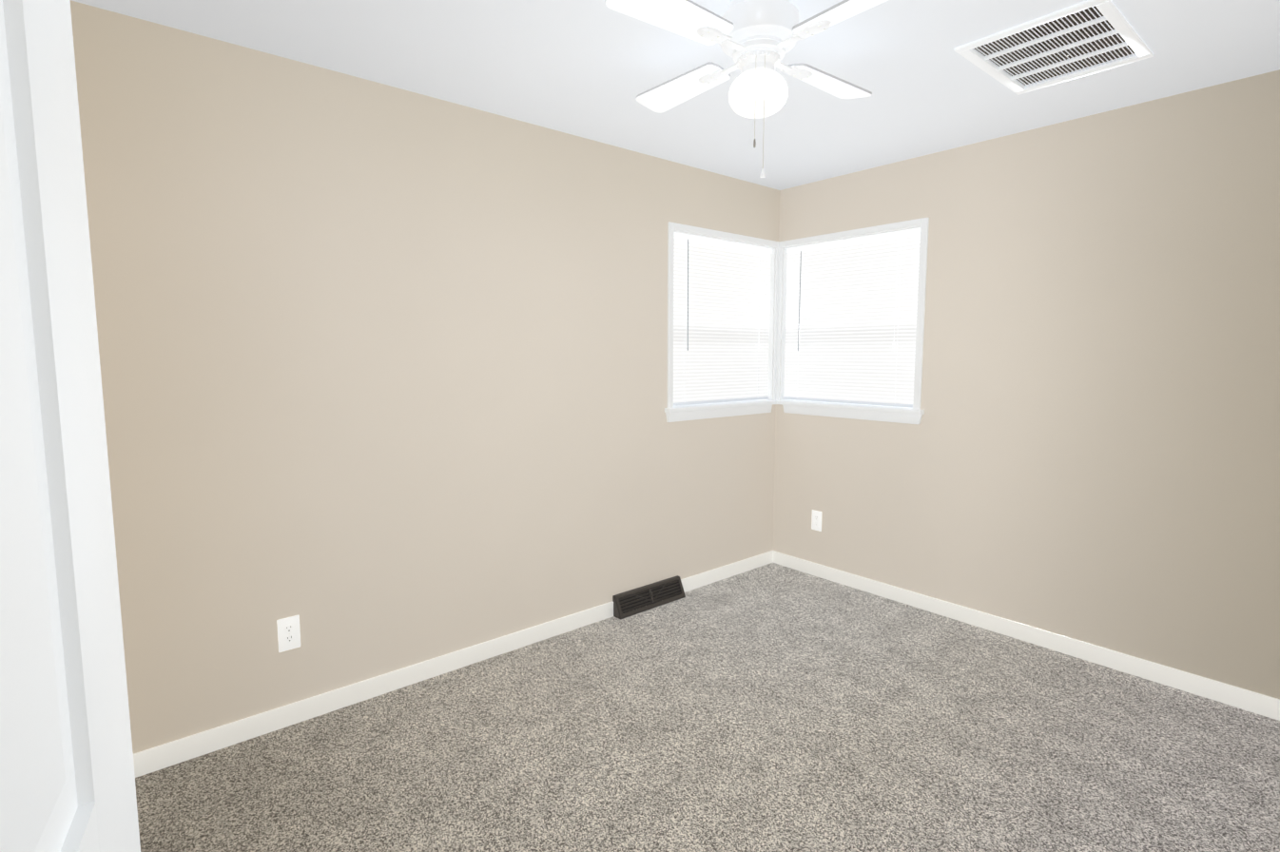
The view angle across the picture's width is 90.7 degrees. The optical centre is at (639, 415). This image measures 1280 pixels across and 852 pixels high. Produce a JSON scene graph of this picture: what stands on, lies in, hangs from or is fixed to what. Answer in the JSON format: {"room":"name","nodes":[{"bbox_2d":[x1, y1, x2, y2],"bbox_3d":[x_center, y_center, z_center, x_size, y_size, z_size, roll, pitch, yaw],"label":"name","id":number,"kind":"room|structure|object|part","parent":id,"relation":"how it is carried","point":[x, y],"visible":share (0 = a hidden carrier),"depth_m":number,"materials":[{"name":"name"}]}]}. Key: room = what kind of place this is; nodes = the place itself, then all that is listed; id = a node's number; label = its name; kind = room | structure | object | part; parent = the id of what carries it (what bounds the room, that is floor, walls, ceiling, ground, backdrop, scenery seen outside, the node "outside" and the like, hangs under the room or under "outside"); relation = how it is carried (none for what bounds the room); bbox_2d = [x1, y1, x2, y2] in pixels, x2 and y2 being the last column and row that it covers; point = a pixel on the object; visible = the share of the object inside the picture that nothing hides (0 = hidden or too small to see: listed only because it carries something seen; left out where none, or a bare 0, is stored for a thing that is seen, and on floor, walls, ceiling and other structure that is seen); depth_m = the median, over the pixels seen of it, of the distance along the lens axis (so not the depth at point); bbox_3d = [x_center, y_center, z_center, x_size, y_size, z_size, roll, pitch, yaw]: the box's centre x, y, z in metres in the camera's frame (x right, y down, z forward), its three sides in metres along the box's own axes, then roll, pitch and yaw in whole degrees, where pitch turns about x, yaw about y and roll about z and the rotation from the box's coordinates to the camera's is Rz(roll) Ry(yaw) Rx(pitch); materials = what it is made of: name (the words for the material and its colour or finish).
{"room":"empty bedroom","nodes":[
{"label":"empty bedroom","id":0,"kind":"room"},
{"bbox_2d":[69,0,779,753],"bbox_3d":[-0.478,-0.121,3.076,3.733,2.440,0.120,-5,7,-40],"label":"wall","id":1,"kind":"structure","parent":0,"point":[385,378],"depth_m":2.48,"materials":[{"name":"paint"}]},
{"bbox_2d":[276,615,300,652],"bbox_3d":[-1.317,0.817,2.372,0.074,0.126,0.007,-5,7,-40],"label":"electrical outlet","id":2,"kind":"object","parent":1,"relation":"attached to","point":[288,634],"visible":1,"depth_m":2.37,"materials":[{"name":"white plastic"}]},
{"bbox_2d":[133,601,613,777],"bbox_3d":[-0.950,1.100,2.707,2.114,0.082,0.014,-5,7,-40],"label":"baseboard","id":3,"kind":"structure","parent":1,"relation":"attached to","point":[181,750],"depth_m":2.52,"materials":[{"name":"white wood"}]},
{"bbox_2d":[612,575,685,620],"bbox_3d":[0.058,1.005,3.520,0.480,0.112,0.066,-5,7,-40],"label":"air vent","id":4,"kind":"object","parent":1,"relation":"in","point":[640,599],"visible":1,"depth_m":3.50,"materials":[{"name":"brown metal"}]},
{"bbox_2d":[680,550,772,592],"bbox_3d":[0.552,0.976,3.971,0.852,0.082,0.013,-5,7,-40],"label":"baseboard","id":5,"kind":"structure","parent":1,"relation":"attached to","point":[713,575],"depth_m":3.95,"materials":[{"name":"white wood"}]},
{"bbox_2d":[664,217,929,424],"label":"window","id":6,"kind":"structure","parent":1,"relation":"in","point":[777,318],"depth_m":3.71,"materials":[{"name":"white"}]},
{"bbox_2d":[673,228,920,407],"bbox_3d":[0.842,-0.533,3.495,0.978,0.966,0.978,-5,7,-40],"label":"window blinds","id":7,"kind":"object","parent":6,"relation":"attached to","point":[851,304],"visible":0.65,"depth_m":3.77,"materials":[{"name":"white plastic"}]},
{"bbox_2d":[71,0,1279,190],"bbox_3d":[0.574,-1.202,1.198,4.403,0.080,4.170,-5,7,-40],"label":"ceiling","id":8,"kind":"structure","parent":0,"point":[589,68],"depth_m":2.28,"materials":[{"name":"paint"}]},
{"bbox_2d":[605,0,888,177],"bbox_3d":[0.357,-0.971,1.912,0.821,0.519,0.821,1,6,6],"label":"ceiling fan","id":9,"kind":"object","parent":8,"relation":"hanging from","point":[756,40],"visible":1,"depth_m":1.83,"materials":[{"name":"white metal"}]},
{"bbox_3d":[0.357,-0.973,1.912,0.178,0.119,0.178,-5,7,-40],"label":"globe","id":10,"kind":"part","parent":9,"relation":"part of","materials":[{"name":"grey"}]},
{"bbox_2d":[954,0,1153,95],"bbox_3d":[1.430,-1.364,2.166,0.575,0.233,0.430,-5,7,-40],"label":"ceiling air vent","id":11,"kind":"object","parent":8,"relation":"attached to","point":[1087,33],"visible":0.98,"depth_m":2.23,"materials":[{"name":"white metal"}]},
{"bbox_2d":[135,562,1279,851],"bbox_3d":[0.574,1.296,1.444,4.403,0.060,4.170,-5,7,-40],"label":"floor","id":12,"kind":"structure","parent":0,"point":[772,707],"depth_m":2.22,"materials":[{"name":"grey carpet"}]},
{"bbox_2d":[772,69,1279,698],"bbox_3d":[1.826,-0.128,3.148,0.120,2.440,2.745,-5,7,-40],"label":"wall","id":13,"kind":"structure","parent":0,"point":[1086,450],"depth_m":2.83,"materials":[{"name":"paint"}]},
{"bbox_2d":[811,509,821,531],"bbox_3d":[1.111,0.659,3.977,0.007,0.126,0.074,-5,7,-40],"label":"electrical outlet","id":14,"kind":"object","parent":13,"relation":"attached to","point":[816,520],"visible":1,"depth_m":3.97,"materials":[{"name":"white plastic"}]},
{"bbox_2d":[772,550,1279,720],"bbox_3d":[1.732,1.045,3.272,0.013,0.082,2.610,-5,7,-40],"label":"baseboard","id":15,"kind":"structure","parent":13,"relation":"attached to","point":[1253,702],"depth_m":2.97,"materials":[{"name":"white wood"}]},
{"bbox_3d":[-0.934,0.105,0.791,0.169,2.440,2.802,-5,7,-40],"label":"wall","id":16,"kind":"structure","parent":0,"visible":0},
{"bbox_2d":[0,0,140,851],"bbox_3d":[-0.249,0.357,0.256,0.198,2.018,0.707,-5,7,-40],"label":"door","id":17,"kind":"structure","parent":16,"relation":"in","point":[67,776],"depth_m":0.40,"materials":[{"name":"white wood"}]}
]}

